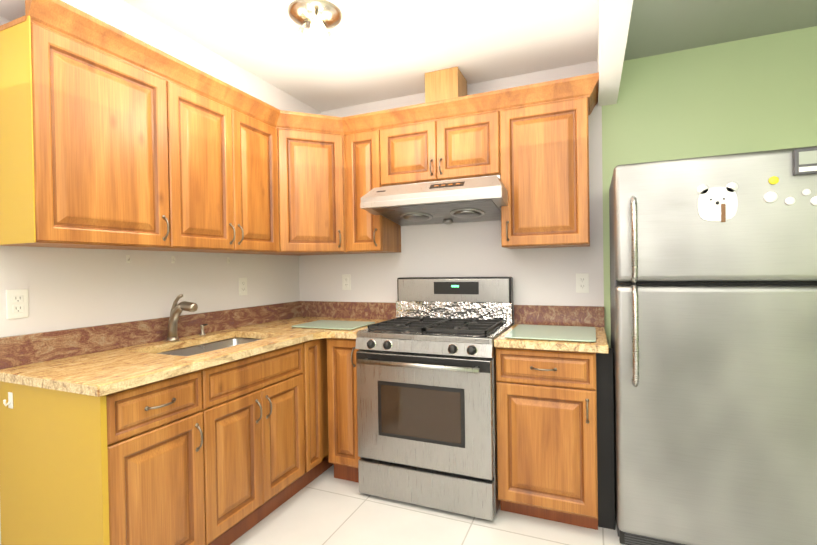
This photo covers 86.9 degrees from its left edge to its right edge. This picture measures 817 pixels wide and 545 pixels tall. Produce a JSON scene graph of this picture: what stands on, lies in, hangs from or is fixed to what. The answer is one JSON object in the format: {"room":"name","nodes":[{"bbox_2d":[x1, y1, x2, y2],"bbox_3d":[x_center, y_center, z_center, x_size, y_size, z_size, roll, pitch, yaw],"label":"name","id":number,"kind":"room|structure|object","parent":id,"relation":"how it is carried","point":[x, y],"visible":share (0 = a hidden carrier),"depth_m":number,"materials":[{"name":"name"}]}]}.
{"room":"kitchen","nodes":[
{"label":"kitchen","id":0,"kind":"room"},
{"bbox_2d":[0,16,299,544],"bbox_3d":[-1.762,0.051,1.380,0.100,2.480,4.600,-1,1,23],"label":"wall","id":1,"kind":"structure","parent":0,"point":[69,288],"depth_m":2.12,"materials":[{"name":"white paint"}]},
{"bbox_2d":[6,289,28,318],"bbox_3d":[-1.558,0.125,1.719,0.008,0.116,0.072,-1,1,23],"label":"electrical outlet","id":2,"kind":"object","parent":1,"relation":"attached to","point":[17,306],"visible":1,"depth_m":1.72,"materials":[{"name":"white plastic"}]},
{"bbox_2d":[126,255,129,262],"bbox_3d":[-1.381,-0.067,2.129,0.018,0.040,0.018,-1,1,23],"label":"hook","id":3,"kind":"object","parent":1,"relation":"attached to","point":[127,256],"depth_m":2.13,"materials":[{"name":"white plastic"}]},
{"bbox_2d":[0,8,279,254],"bbox_3d":[-1.208,-0.508,2.160,0.318,0.788,1.294,-1,1,23],"label":"upper cabinet","id":4,"kind":"object","parent":1,"relation":"attached to","point":[111,137],"depth_m":1.79,"materials":[{"name":"brown wood"}]},
{"bbox_2d":[238,277,246,295],"bbox_3d":[-1.087,0.091,2.833,0.008,0.116,0.072,-1,1,23],"label":"electrical outlet","id":5,"kind":"object","parent":1,"relation":"attached to","point":[242,286],"visible":1,"depth_m":2.83,"materials":[{"name":"white plastic"}]},
{"bbox_2d":[0,0,319,114],"bbox_3d":[-1.632,-1.093,1.306,0.220,0.195,4.400,-1,1,23],"label":"wall","id":6,"kind":"structure","parent":0,"point":[127,18],"depth_m":2.14,"materials":[{"name":"white paint"}]},
{"bbox_2d":[316,114,343,251],"bbox_3d":[-0.623,-0.568,2.778,0.301,0.868,0.301,-1,1,23],"label":"upper cabinet","id":7,"kind":"object","parent":6,"relation":"attached to","point":[329,129],"depth_m":2.81,"materials":[{"name":"brown wood"}]},
{"bbox_2d":[230,465,625,544],"bbox_3d":[0.008,1.321,0.652,3.900,0.100,4.600,-1,1,23],"label":"floor","id":8,"kind":"structure","parent":0,"point":[326,507],"depth_m":2.13,"materials":[{"name":"tile"}]},
{"bbox_2d":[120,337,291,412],"bbox_3d":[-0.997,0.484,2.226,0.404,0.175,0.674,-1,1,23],"label":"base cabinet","id":9,"kind":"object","parent":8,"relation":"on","point":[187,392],"depth_m":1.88,"materials":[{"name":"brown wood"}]},
{"bbox_2d":[0,301,395,396],"bbox_3d":[-0.816,0.311,2.339,0.882,0.158,1.898,-1,1,23],"label":"countertop","id":10,"kind":"structure","parent":9,"relation":"on","point":[100,360],"depth_m":1.98,"materials":[{"name":"stone"}]},
{"bbox_2d":[166,294,207,340],"bbox_3d":[-1.148,0.233,2.326,0.201,0.246,0.237,-1,1,23],"label":"faucet","id":11,"kind":"object","parent":10,"relation":"on","point":[176,312],"visible":1,"depth_m":2.25,"materials":[{"name":"silver metal"}]},
{"bbox_2d":[291,320,374,329],"bbox_3d":[-0.479,0.337,2.786,0.440,0.009,0.340,-1,1,23],"label":"cutting board","id":12,"kind":"object","parent":10,"relation":"on","point":[335,324],"visible":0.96,"depth_m":2.75,"materials":[{"name":"clear glass"}]},
{"bbox_2d":[326,338,360,482],"bbox_3d":[-0.269,0.817,2.794,0.240,0.875,0.650,-1,1,23],"label":"base cabinet","id":13,"kind":"object","parent":8,"relation":"on","point":[344,457],"visible":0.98,"depth_m":2.53,"materials":[{"name":"brown wood"}]},
{"bbox_2d":[355,277,513,520],"bbox_3d":[0.174,0.642,2.543,0.777,1.215,0.728,-1,1,23],"label":"range","id":14,"kind":"object","parent":8,"relation":"on","point":[426,396],"visible":0.96,"depth_m":2.29,"materials":[{"name":"silver metal"}]},
{"bbox_2d":[496,347,614,529],"bbox_3d":[0.806,0.804,2.339,0.544,0.875,0.650,-1,1,23],"label":"base cabinet","id":15,"kind":"object","parent":8,"relation":"on","point":[555,434],"visible":0.98,"depth_m":2.09,"materials":[{"name":"brown wood"}]},
{"bbox_2d":[494,305,608,353],"bbox_3d":[0.788,0.286,2.341,0.520,0.158,0.644,-1,1,23],"label":"countertop","id":16,"kind":"structure","parent":15,"relation":"on","point":[588,316],"depth_m":2.54,"materials":[{"name":"stone"}]},
{"bbox_2d":[504,324,595,341],"bbox_3d":[0.774,0.322,2.321,0.430,0.009,0.500,-1,1,23],"label":"cutting board","id":17,"kind":"object","parent":16,"relation":"on","point":[560,333],"visible":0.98,"depth_m":2.27,"materials":[{"name":"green glass"}]},
{"bbox_2d":[609,146,816,544],"bbox_3d":[1.418,0.369,2.022,0.832,1.717,0.709,-1,1,23],"label":"fridge","id":18,"kind":"object","parent":8,"relation":"on","point":[713,286],"visible":1,"depth_m":1.78,"materials":[{"name":"grey metal"}]},
{"bbox_2d":[123,0,816,111],"bbox_3d":[-0.032,-1.243,0.626,3.900,0.130,4.600,-1,1,23],"label":"ceiling","id":19,"kind":"structure","parent":0,"point":[390,49],"depth_m":2.21,"materials":[{"name":"white paint"}]},
{"bbox_2d":[282,0,345,64],"bbox_3d":[-0.452,-1.114,2.045,0.294,0.200,0.305,-1,1,23],"label":"ceiling light","id":20,"kind":"object","parent":19,"relation":"attached to","point":[318,19],"visible":1,"depth_m":2.00,"materials":[{"name":"white glass"}]},
{"bbox_2d":[425,67,466,102],"bbox_3d":[0.242,-1.081,2.718,0.210,0.298,0.220,-1,1,23],"label":"chase","id":21,"kind":"object","parent":19,"relation":"attached to","point":[448,83],"visible":0.54,"depth_m":2.62,"materials":[{"name":"brown wood"}]},
{"bbox_2d":[597,0,632,106],"bbox_3d":[0.300,-1.077,0.489,0.100,0.270,4.400,-1,1,23],"label":"header beam","id":22,"kind":"structure","parent":19,"relation":"attached to","point":[614,21],"depth_m":1.85,"materials":[{"name":"white paint"}]},
{"bbox_2d":[299,26,816,347],"bbox_3d":[0.865,-0.003,2.711,3.700,2.480,0.100,-1,1,23],"label":"wall","id":23,"kind":"structure","parent":0,"point":[756,94],"depth_m":2.49,"materials":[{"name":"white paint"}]},
{"bbox_2d":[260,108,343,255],"bbox_3d":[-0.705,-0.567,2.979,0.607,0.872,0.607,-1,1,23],"label":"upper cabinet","id":24,"kind":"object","parent":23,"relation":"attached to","point":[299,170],"depth_m":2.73,"materials":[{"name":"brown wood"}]},
{"bbox_2d":[342,274,350,289],"bbox_3d":[-0.463,0.073,3.215,0.072,0.116,0.008,-1,1,23],"label":"electrical outlet","id":25,"kind":"object","parent":23,"relation":"attached to","point":[346,281],"visible":1,"depth_m":3.21,"materials":[{"name":"white plastic"}]},
{"bbox_2d":[344,112,400,253],"bbox_3d":[-0.245,-0.573,2.941,0.270,0.872,0.317,-1,1,23],"label":"upper cabinet","id":26,"kind":"object","parent":23,"relation":"attached to","point":[364,232],"depth_m":2.80,"materials":[{"name":"brown wood"}]},
{"bbox_2d":[380,101,439,186],"bbox_3d":[0.052,-0.785,2.812,0.381,0.455,0.317,-1,1,23],"label":"upper cabinet","id":27,"kind":"object","parent":23,"relation":"attached to","point":[408,133],"depth_m":2.66,"materials":[{"name":"brown wood"}]},
{"bbox_2d":[360,175,507,225],"bbox_3d":[0.197,-0.433,2.658,0.848,0.244,0.500,-1,1,23],"label":"range hood","id":28,"kind":"object","parent":23,"relation":"attached to","point":[479,199],"visible":0.98,"depth_m":2.50,"materials":[{"name":"silver metal"}]},
{"bbox_2d":[436,90,499,180],"bbox_3d":[0.401,-0.789,2.664,0.379,0.455,0.317,-1,1,23],"label":"upper cabinet","id":29,"kind":"object","parent":23,"relation":"attached to","point":[467,127],"depth_m":2.51,"materials":[{"name":"brown wood"}]},
{"bbox_2d":[500,74,591,248],"bbox_3d":[0.794,-0.585,2.501,0.466,0.872,0.317,-1,1,23],"label":"upper cabinet","id":30,"kind":"object","parent":23,"relation":"attached to","point":[544,126],"depth_m":2.35,"materials":[{"name":"brown wood"}]},
{"bbox_2d":[576,273,588,292],"bbox_3d":[1.040,0.064,2.579,0.072,0.116,0.008,-1,1,23],"label":"electrical outlet","id":31,"kind":"object","parent":23,"relation":"attached to","point":[582,282],"visible":1,"depth_m":2.58,"materials":[{"name":"white plastic"}]}
]}

